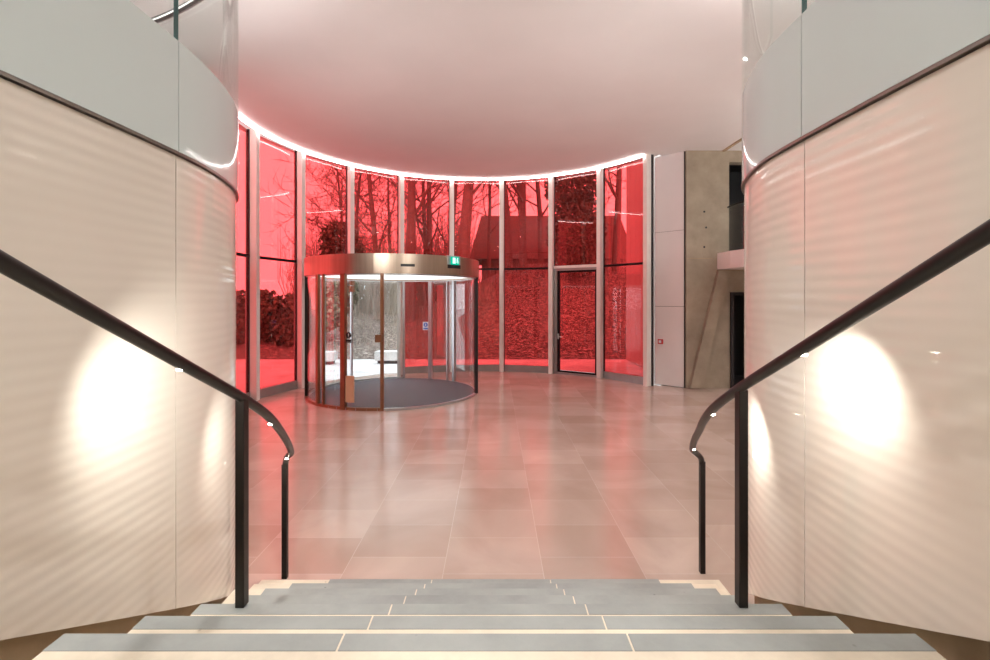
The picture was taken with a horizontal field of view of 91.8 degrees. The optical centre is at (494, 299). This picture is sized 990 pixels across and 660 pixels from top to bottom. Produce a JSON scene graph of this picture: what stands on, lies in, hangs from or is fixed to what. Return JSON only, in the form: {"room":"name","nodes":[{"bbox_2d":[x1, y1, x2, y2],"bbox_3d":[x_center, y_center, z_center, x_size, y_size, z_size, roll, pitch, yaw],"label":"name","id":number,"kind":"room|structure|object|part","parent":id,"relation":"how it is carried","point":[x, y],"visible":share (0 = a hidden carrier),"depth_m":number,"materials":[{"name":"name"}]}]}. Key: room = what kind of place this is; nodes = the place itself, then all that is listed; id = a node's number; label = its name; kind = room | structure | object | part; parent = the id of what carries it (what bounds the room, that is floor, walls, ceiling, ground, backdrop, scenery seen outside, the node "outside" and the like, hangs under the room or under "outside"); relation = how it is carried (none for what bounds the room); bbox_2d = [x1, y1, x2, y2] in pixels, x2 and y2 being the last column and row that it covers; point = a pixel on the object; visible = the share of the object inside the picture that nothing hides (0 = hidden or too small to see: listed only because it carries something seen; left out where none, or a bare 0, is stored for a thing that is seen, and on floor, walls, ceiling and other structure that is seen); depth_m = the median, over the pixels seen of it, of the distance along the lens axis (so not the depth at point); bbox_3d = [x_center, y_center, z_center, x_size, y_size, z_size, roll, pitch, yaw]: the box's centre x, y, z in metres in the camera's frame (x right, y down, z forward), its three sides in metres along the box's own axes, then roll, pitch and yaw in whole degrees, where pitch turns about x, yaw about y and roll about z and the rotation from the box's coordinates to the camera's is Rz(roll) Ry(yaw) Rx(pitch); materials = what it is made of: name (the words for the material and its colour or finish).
{"room":"lobby","nodes":[
{"label":"lobby","id":0,"kind":"room"},
{"bbox_2d":[129,0,814,180],"bbox_3d":[0.000,-3.475,2.705,16.000,0.350,21.410,0,0,0],"label":"ceiling","id":1,"kind":"structure","parent":0,"point":[472,90],"depth_m":7.06,"materials":[{"name":"white paint"}]},
{"bbox_2d":[239,117,642,179],"bbox_3d":[-1.255,-3.254,10.965,8.416,0.018,3.773,0,0,-23],"label":"led strip","id":2,"kind":"object","parent":1,"relation":"attached to","point":[239,117],"visible":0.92,"depth_m":11.80,"materials":[{"name":"white plastic"}]},
{"bbox_2d":[227,371,753,603],"bbox_3d":[0.000,2.075,2.705,16.000,0.250,21.410,0,0,0],"label":"floor","id":3,"kind":"structure","parent":0,"point":[532,475],"depth_m":5.02,"materials":[{"name":"tile"}]},
{"bbox_2d":[309,378,473,407],"bbox_3d":[-2.130,1.943,10.200,3.430,0.014,3.430,0,0,0],"label":"entrance mat","id":4,"kind":"object","parent":3,"relation":"on","point":[398,392],"visible":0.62,"depth_m":10.06,"materials":[{"name":"grey carpet"}]},
{"bbox_2d":[304,253,478,410],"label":"door","id":5,"kind":"structure","parent":3,"relation":"on","point":[352,267],"depth_m":8.84,"materials":[{"name":"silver metal"}]},
{"bbox_3d":[-3.730,0.740,9.517,0.080,2.420,0.030,0,0,-23],"label":"door post","id":6,"kind":"part","parent":5,"relation":"part of","materials":[{"name":"black metal"}]},
{"bbox_3d":[-3.275,0.740,8.870,0.075,2.420,0.050,0,0,41],"label":"door post","id":7,"kind":"part","parent":5,"relation":"part of","materials":[{"name":"brown metal"}]},
{"bbox_3d":[-3.127,0.740,8.749,0.030,2.420,0.040,0,0,34],"label":"door post","id":8,"kind":"part","parent":5,"relation":"part of","materials":[{"name":"brown metal"}]},
{"bbox_3d":[-3.101,1.925,9.066,2.519,0.049,0.563,0,0,41],"label":"rail","id":9,"kind":"part","parent":5,"relation":"part of","materials":[{"name":"brown metal"}]},
{"bbox_3d":[-2.699,0.740,8.556,0.090,2.420,0.080,0,0,19],"label":"door post","id":10,"kind":"part","parent":5,"relation":"part of","materials":[{"name":"brown metal"}]},
{"bbox_3d":[-2.568,1.577,8.495,0.165,0.471,0.020,0,0,14],"label":"tan plate","id":11,"kind":"part","parent":5,"relation":"part of","materials":[{"name":"orange metal"}]},
{"bbox_3d":[-1.987,0.740,8.451,0.060,2.420,0.050,0,0,-5],"label":"door post","id":12,"kind":"part","parent":5,"relation":"part of","materials":[{"name":"brown metal"}]},
{"bbox_3d":[-2.396,1.929,9.966,2.839,0.039,3.547,0,0,-41],"label":"rail","id":13,"kind":"part","parent":5,"relation":"part of","materials":[{"name":"grey metal"}]},
{"bbox_3d":[-2.266,0.740,11.935,0.050,2.420,0.080,0,0,-4],"label":"door post","id":14,"kind":"part","parent":5,"relation":"part of","materials":[{"name":"grey metal"}]},
{"bbox_3d":[-1.594,0.740,11.855,0.090,2.420,0.080,0,0,18],"label":"door post","id":15,"kind":"part","parent":5,"relation":"part of","materials":[{"name":"grey metal"}]},
{"bbox_3d":[-1.145,0.740,11.634,0.030,2.420,0.080,0,0,34],"label":"door post","id":16,"kind":"part","parent":5,"relation":"part of","materials":[{"name":"grey metal"}]},
{"bbox_3d":[-0.981,0.740,11.506,0.070,2.420,0.080,0,0,41],"label":"door post","id":17,"kind":"part","parent":5,"relation":"part of","materials":[{"name":"grey metal"}]},
{"bbox_2d":[451,256,458,264],"bbox_3d":[-0.752,-0.735,9.008,0.054,0.150,0.190,0,0,41],"label":"exit sign","id":18,"kind":"object","parent":5,"relation":"attached to","point":[454,260],"visible":1,"depth_m":8.97,"materials":[{"name":"green plastic"}]},
{"bbox_3d":[-0.396,0.740,10.052,0.080,2.420,0.050,0,0,5],"label":"door post","id":19,"kind":"part","parent":5,"relation":"part of","materials":[{"name":"metal"}]},
{"bbox_2d":[398,173,403,374],"bbox_3d":[-2.481,-0.675,12.644,0.144,5.250,0.230,0,0,-29],"label":"trim","id":20,"kind":"structure","parent":3,"relation":"on","point":[400,177],"depth_m":12.55,"materials":[{"name":"white metal"}]},
{"bbox_2d":[404,176,448,373],"bbox_3d":[-1.857,-0.665,12.941,1.262,5.230,0.099,0,0,-20],"label":"window","id":21,"kind":"structure","parent":3,"relation":"on","point":[426,200],"depth_m":12.91,"materials":[{"name":"red glass"}]},
{"bbox_3d":[-1.857,1.865,12.941,1.262,0.170,0.099,0,0,-20],"label":"sill panel","id":22,"kind":"part","parent":21,"relation":"part of","materials":[{"name":"grey metal"}]},
{"bbox_2d":[449,178,453,371],"bbox_3d":[-1.188,-0.675,13.114,0.144,5.250,0.230,0,0,-11],"label":"trim","id":23,"kind":"structure","parent":3,"relation":"on","point":[451,182],"depth_m":13.00,"materials":[{"name":"white metal"}]},
{"bbox_2d":[454,180,498,370],"bbox_3d":[-0.503,-0.665,13.203,1.262,5.230,0.099,0,0,-2],"label":"window","id":24,"kind":"structure","parent":3,"relation":"on","point":[476,203],"depth_m":13.19,"materials":[{"name":"red glass"}]},
{"bbox_3d":[-0.503,1.865,13.203,1.262,0.170,0.099,0,0,-2],"label":"sill panel","id":25,"kind":"part","parent":24,"relation":"part of","materials":[{"name":"grey metal"}]},
{"bbox_2d":[32,579,946,659],"bbox_3d":[-0.030,0.448,0.123,2.940,3.004,6.153,0,0,0],"label":"staircase","id":26,"kind":"structure","parent":3,"relation":"on","point":[332,619],"depth_m":1.53,"materials":[{"name":"beige stone"}]},
{"bbox_2d":[0,249,293,607],"bbox_3d":[-1.113,0.087,0.499,0.436,3.724,5.804,0,0,-3],"label":"handrail","id":27,"kind":"object","parent":26,"relation":"on","point":[12,268],"visible":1,"depth_m":1.82,"materials":[{"name":"black metal"}]},
{"bbox_3d":[-1.113,-0.294,0.499,0.436,2.962,5.804,0,0,-3],"label":"rail","id":28,"kind":"part","parent":27,"relation":"part of","materials":[{"name":"black metal"}]},
{"bbox_3d":[-0.992,0.791,1.882,0.035,0.812,0.040,0,0,0],"label":"post","id":29,"kind":"part","parent":27,"relation":"part of","materials":[{"name":"black metal"}]},
{"bbox_3d":[-1.473,1.550,3.367,0.036,0.799,0.036,0,0,0],"label":"post","id":30,"kind":"part","parent":27,"relation":"part of","materials":[{"name":"black metal"}]},
{"bbox_2d":[689,219,989,607],"bbox_3d":[1.093,0.068,0.533,0.463,3.762,5.868,0,0,3],"label":"handrail","id":31,"kind":"object","parent":26,"relation":"on","point":[978,238],"visible":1,"depth_m":1.83,"materials":[{"name":"black metal"}]},
{"bbox_3d":[1.480,1.550,3.430,0.036,0.799,0.036,0,0,0],"label":"post","id":32,"kind":"part","parent":31,"relation":"part of","materials":[{"name":"black metal"}]},
{"bbox_3d":[0.966,0.773,1.882,0.035,0.846,0.040,0,0,0],"label":"post","id":33,"kind":"part","parent":31,"relation":"part of","materials":[{"name":"black metal"}]},
{"bbox_3d":[1.093,-0.314,0.533,0.463,2.999,5.868,0,0,3],"label":"rail","id":34,"kind":"part","parent":31,"relation":"part of","materials":[{"name":"black metal"}]},
{"bbox_2d":[499,180,504,371],"bbox_3d":[0.194,-0.675,13.162,0.150,5.250,0.242,0,0,0],"label":"trim","id":35,"kind":"structure","parent":3,"relation":"on","point":[501,182],"depth_m":13.05,"materials":[{"name":"white metal"}]},
{"bbox_2d":[504,178,547,372],"bbox_3d":[0.866,-0.665,13.035,1.262,5.230,0.099,0,0,16],"label":"window","id":36,"kind":"structure","parent":3,"relation":"on","point":[526,200],"depth_m":13.03,"materials":[{"name":"red glass"}]},
{"bbox_3d":[0.866,1.865,13.035,1.262,0.170,0.099,0,0,16],"label":"sill panel","id":37,"kind":"part","parent":36,"relation":"part of","materials":[{"name":"grey metal"}]},
{"bbox_2d":[548,175,554,373],"bbox_3d":[1.509,-0.675,12.782,0.144,5.250,0.230,0,0,25],"label":"trim","id":38,"kind":"structure","parent":3,"relation":"on","point":[551,180],"depth_m":12.69,"materials":[{"name":"white metal"}]},
{"bbox_2d":[554,267,596,377],"bbox_3d":[2.100,0.560,12.428,1.256,2.780,0.133,0,0,34],"label":"door","id":39,"kind":"structure","parent":3,"relation":"on","point":[575,289],"depth_m":12.45,"materials":[{"name":"red glass"}]},
{"bbox_2d":[554,170,596,268],"bbox_3d":[2.099,-2.055,12.427,1.259,2.450,0.139,0,0,34],"label":"window","id":40,"kind":"structure","parent":39,"relation":"on","point":[575,194],"depth_m":12.44,"materials":[{"name":"red glass"}]},
{"bbox_2d":[597,167,604,378],"bbox_3d":[2.649,-0.675,12.012,0.144,5.250,0.230,0,0,43],"label":"trim","id":41,"kind":"structure","parent":3,"relation":"on","point":[600,172],"depth_m":11.93,"materials":[{"name":"white metal"}]},
{"bbox_2d":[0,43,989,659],"bbox_3d":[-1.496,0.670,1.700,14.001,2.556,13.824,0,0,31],"label":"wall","id":42,"kind":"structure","parent":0,"point":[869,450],"depth_m":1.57,"materials":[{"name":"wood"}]},
{"bbox_2d":[0,0,238,202],"bbox_3d":[-2.884,-1.448,0.415,4.840,1.673,12.091,0,0,-30],"label":"glass balustrade","id":43,"kind":"object","parent":42,"relation":"on","point":[109,62],"visible":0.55,"depth_m":1.73,"materials":[{"name":"glass"}]},
{"bbox_3d":[-1.392,-0.857,0.438,0.046,0.465,3.164,0,0,2],"label":"frosted panel","id":44,"kind":"part","parent":43,"relation":"part of","materials":[{"name":"grey glass"}]},
{"bbox_2d":[153,0,192,19],"bbox_3d":[-4.514,-2.238,3.831,6.964,0.011,1.161,0,0,18],"label":"handrail","id":45,"kind":"object","parent":43,"relation":"attached to","point":[187,5],"depth_m":3.73,"materials":[{"name":"metal"}]},
{"bbox_3d":[-2.881,-2.260,0.416,4.833,0.048,12.091,0,0,-30],"label":"rail","id":46,"kind":"part","parent":43,"relation":"part of","materials":[{"name":"silver metal"}]},
{"bbox_3d":[-1.420,-0.857,2.457,0.069,0.465,0.887,0,0,-14],"label":"frosted panel","id":47,"kind":"part","parent":43,"relation":"part of","materials":[{"name":"white glass"}]},
{"bbox_3d":[-1.420,-1.670,2.457,0.069,1.161,0.887,0,0,-14],"label":"clear pane","id":48,"kind":"part","parent":43,"relation":"part of","materials":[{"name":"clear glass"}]},
{"bbox_3d":[-1.552,0.663,2.691,0.159,2.543,1.395,0,0,-22],"label":"cladding panel","id":49,"kind":"part","parent":42,"relation":"part of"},
{"bbox_2d":[236,124,249,395],"bbox_3d":[-4.753,-0.665,8.644,0.099,5.230,1.262,0,0,-2],"label":"window","id":50,"kind":"structure","parent":42,"relation":"in","point":[242,255],"depth_m":9.04,"materials":[{"name":"red glass"}]},
{"bbox_2d":[247,129,259,400],"bbox_3d":[-4.712,-0.675,9.341,0.242,5.250,0.150,0,0,0],"label":"trim","id":51,"kind":"structure","parent":42,"relation":"attached to","point":[253,135],"depth_m":9.27,"materials":[{"name":"white metal"}]},
{"bbox_2d":[260,136,296,397],"bbox_3d":[-4.586,-0.665,10.013,0.099,5.230,1.262,0,0,16],"label":"window","id":52,"kind":"structure","parent":42,"relation":"in","point":[278,261],"depth_m":10.04,"materials":[{"name":"red glass"}]},
{"bbox_3d":[-4.586,1.865,10.013,0.099,0.170,1.262,0,0,16],"label":"sill panel","id":53,"kind":"part","parent":52,"relation":"part of","materials":[{"name":"grey metal"}]},
{"bbox_2d":[295,150,305,388],"bbox_3d":[-4.334,-0.675,10.656,0.230,5.250,0.144,0,0,25],"label":"trim","id":54,"kind":"structure","parent":42,"relation":"attached to","point":[300,156],"depth_m":10.60,"materials":[{"name":"white metal"}]},
{"bbox_2d":[309,278,400,387],"bbox_3d":[-3.229,0.565,11.485,0.641,2.770,2.813,0,0,43],"label":"trim","id":55,"kind":"structure","parent":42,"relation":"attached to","point":[311,281],"depth_m":10.62,"materials":[{"name":"white metal"}]},
{"bbox_3d":[1.431,0.629,2.537,0.200,2.475,1.487,0,0,26],"label":"cladding panel","id":56,"kind":"part","parent":42,"relation":"part of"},
{"bbox_2d":[741,0,989,193],"bbox_3d":[2.840,-1.448,0.308,4.985,1.673,11.792,0,0,31],"label":"glass balustrade","id":57,"kind":"object","parent":42,"relation":"on","point":[837,59],"visible":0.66,"depth_m":1.60,"materials":[{"name":"glass"}]},
{"bbox_3d":[1.273,-1.670,2.304,0.087,1.161,0.964,0,0,16],"label":"clear pane","id":58,"kind":"part","parent":57,"relation":"part of","materials":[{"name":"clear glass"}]},
{"bbox_3d":[1.273,-0.857,2.304,0.087,0.465,0.964,0,0,16],"label":"frosted panel","id":59,"kind":"part","parent":57,"relation":"part of","materials":[{"name":"white glass"}]},
{"bbox_3d":[1.205,-0.857,0.477,0.065,0.465,2.704,0,0,-2],"label":"frosted panel","id":60,"kind":"part","parent":57,"relation":"part of","materials":[{"name":"white glass"}]},
{"bbox_2d":[654,155,660,372],"bbox_3d":[4.590,-1.750,13.645,0.620,7.400,3.990,0,0,0],"label":"wall","id":61,"kind":"structure","parent":0,"point":[658,155],"depth_m":12.88,"materials":[{"name":"paint"}]},
{"bbox_2d":[655,151,684,387],"bbox_3d":[4.012,-0.675,10.945,0.693,5.250,0.220,0,0,44],"label":"wall","id":62,"kind":"structure","parent":0,"point":[669,169],"depth_m":10.86,"materials":[{"name":"white paint"}]},
{"bbox_2d":[604,158,642,384],"bbox_3d":[3.124,-0.665,11.510,0.099,5.230,1.262,0,0,-38],"label":"window","id":63,"kind":"structure","parent":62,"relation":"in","point":[623,183],"depth_m":11.52,"materials":[{"name":"red glass"}]},
{"bbox_3d":[3.124,1.865,11.510,0.099,0.170,1.262,0,0,-38],"label":"sill panel","id":64,"kind":"part","parent":63,"relation":"part of","materials":[{"name":"grey metal"}]},
{"bbox_2d":[643,154,653,385],"bbox_3d":[3.496,-0.675,10.928,0.230,5.250,0.144,0,0,-29],"label":"trim","id":65,"kind":"structure","parent":62,"relation":"attached to","point":[648,159],"depth_m":10.88,"materials":[{"name":"white metal"}]},
{"bbox_3d":[3.946,-2.426,10.870,0.661,1.737,0.020,0,0,44],"label":"wall panel","id":66,"kind":"part","parent":62,"relation":"part of","materials":[{"name":"white paint"}]},
{"bbox_3d":[3.946,-0.704,10.870,0.661,1.692,0.020,0,0,44],"label":"wall panel","id":67,"kind":"part","parent":62,"relation":"part of","materials":[{"name":"white paint"}]},
{"bbox_3d":[3.946,1.044,10.870,0.661,1.788,0.020,0,0,44],"label":"wall panel","id":68,"kind":"part","parent":62,"relation":"part of","materials":[{"name":"white paint"}]},
{"bbox_2d":[685,151,743,387],"bbox_3d":[6.110,-0.675,10.671,3.780,5.250,0.358,0,0,0],"label":"wall","id":69,"kind":"structure","parent":0,"point":[708,289],"depth_m":10.60,"materials":[{"name":"beige concrete"}]},
{"bbox_2d":[722,138,741,151],"bbox_3d":[5.045,-3.285,8.300,0.050,0.030,4.600,0,0,0],"label":"trim","id":70,"kind":"structure","parent":69,"relation":"attached to","point":[739,140],"depth_m":10.16,"materials":[{"name":"concrete"}]},
{"bbox_2d":[730,292,743,387],"bbox_3d":[5.795,0.890,10.630,1.210,2.120,0.140,0,0,0],"label":"trim","id":71,"kind":"structure","parent":69,"relation":"attached to","point":[732,294],"depth_m":10.56,"materials":[{"name":"black metal"}]},
{"bbox_2d":[717,249,743,269],"bbox_3d":[4.601,-0.850,2.295,6.799,0.360,16.590,0,0,0],"label":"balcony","id":72,"kind":"structure","parent":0,"point":[734,259],"depth_m":10.07,"materials":[{"name":"white paint"}]},
{"bbox_2d":[729,165,743,384],"bbox_3d":[6.350,-0.670,11.680,3.500,5.360,1.640,0,0,0],"label":"wall","id":73,"kind":"structure","parent":0,"point":[736,212],"depth_m":12.40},
{"bbox_3d":[-3.469,-0.645,11.743,2.100,0.350,2.160,0,0,0],"label":"ceiling","id":74,"kind":"structure","parent":0,"visible":0},
{"bbox_2d":[306,155,345,256],"bbox_3d":[-4.003,-2.050,11.263,0.079,2.460,1.259,0,0,34],"label":"window","id":75,"kind":"structure","parent":74,"relation":"on","point":[325,180],"depth_m":11.28,"materials":[{"name":"red glass"}]},
{"bbox_2d":[346,164,353,253],"bbox_3d":[-3.565,-2.060,11.797,0.230,2.480,0.144,0,0,43],"label":"trim","id":76,"kind":"structure","parent":74,"relation":"on","point":[349,169],"depth_m":11.74,"materials":[{"name":"white metal"}]},
{"bbox_2d":[354,168,397,252],"bbox_3d":[-3.063,-2.050,12.272,1.259,2.460,0.079,0,0,-38],"label":"window","id":77,"kind":"structure","parent":74,"relation":"on","point":[375,193],"depth_m":12.27,"materials":[{"name":"red glass"}]},
{"label":"outside","id":78,"kind":"structure","parent":0,"visible":0},
{"bbox_2d":[325,359,660,385],"bbox_3d":[0.000,2.115,62.000,180.000,0.270,116.000,0,0,0],"label":"ground","id":79,"kind":"structure","parent":78,"point":[361,367],"depth_m":13.68,"materials":[{"name":"white snow"}]},
{"bbox_2d":[325,351,337,364],"bbox_3d":[-5.450,1.790,14.900,1.000,0.380,0.500,0,0,0],"label":"bench","id":80,"kind":"object","parent":79,"relation":"on","point":[330,356],"visible":0.44,"depth_m":14.71,"materials":[{"name":"white concrete"}]},
{"bbox_2d":[325,286,339,334],"bbox_3d":[-12.995,0.810,20.010,13.534,3.249,2.212,0,0,0],"label":"hedge","id":81,"kind":"object","parent":79,"relation":"on","point":[332,302],"visible":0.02,"depth_m":19.57,"materials":[{"name":"green plant"}]},
{"bbox_2d":[325,311,396,358],"bbox_3d":[0.000,-0.179,33.000,80.000,4.340,34.000,0,0,0],"label":"bank","id":82,"kind":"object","parent":79,"relation":"on","point":[363,353],"visible":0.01,"depth_m":20.65,"materials":[{"name":"green plant"}]},
{"bbox_2d":[325,280,358,330],"bbox_3d":[-7.486,-2.687,21.879,5.413,8.744,5.870,0,0,-20],"label":"tree","id":83,"kind":"object","parent":82,"relation":"on","point":[335,285],"visible":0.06,"depth_m":21.76,"materials":[{"name":"green plant"}]},
{"bbox_2d":[354,289,358,314],"bbox_3d":[-7.800,-5.962,28.604,9.022,14.574,9.783,0,0,34],"label":"bare tree","id":84,"kind":"object","parent":82,"relation":"on","point":[356,312],"visible":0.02,"depth_m":28.92,"materials":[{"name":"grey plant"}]},
{"bbox_2d":[325,281,396,352],"bbox_3d":[-2.624,-2.641,31.838,21.632,9.372,33.014,0,0,-27],"label":"undergrowth","id":85,"kind":"object","parent":82,"relation":"on","point":[366,296],"visible":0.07,"depth_m":29.25,"materials":[{"name":"green plant"}]},
{"bbox_2d":[374,282,379,319],"bbox_3d":[-7.708,-6.843,25.962,8.250,16.591,8.213,0,0,37],"label":"bare tree","id":86,"kind":"object","parent":82,"relation":"on","point":[376,284],"visible":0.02,"depth_m":25.83,"materials":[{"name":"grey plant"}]},
{"bbox_2d":[375,350,396,363],"bbox_3d":[-3.330,1.790,15.100,0.800,0.380,0.500,0,0,0],"label":"bench","id":87,"kind":"object","parent":79,"relation":"on","point":[390,356],"visible":0.55,"depth_m":14.85,"materials":[{"name":"white concrete"}]}
]}

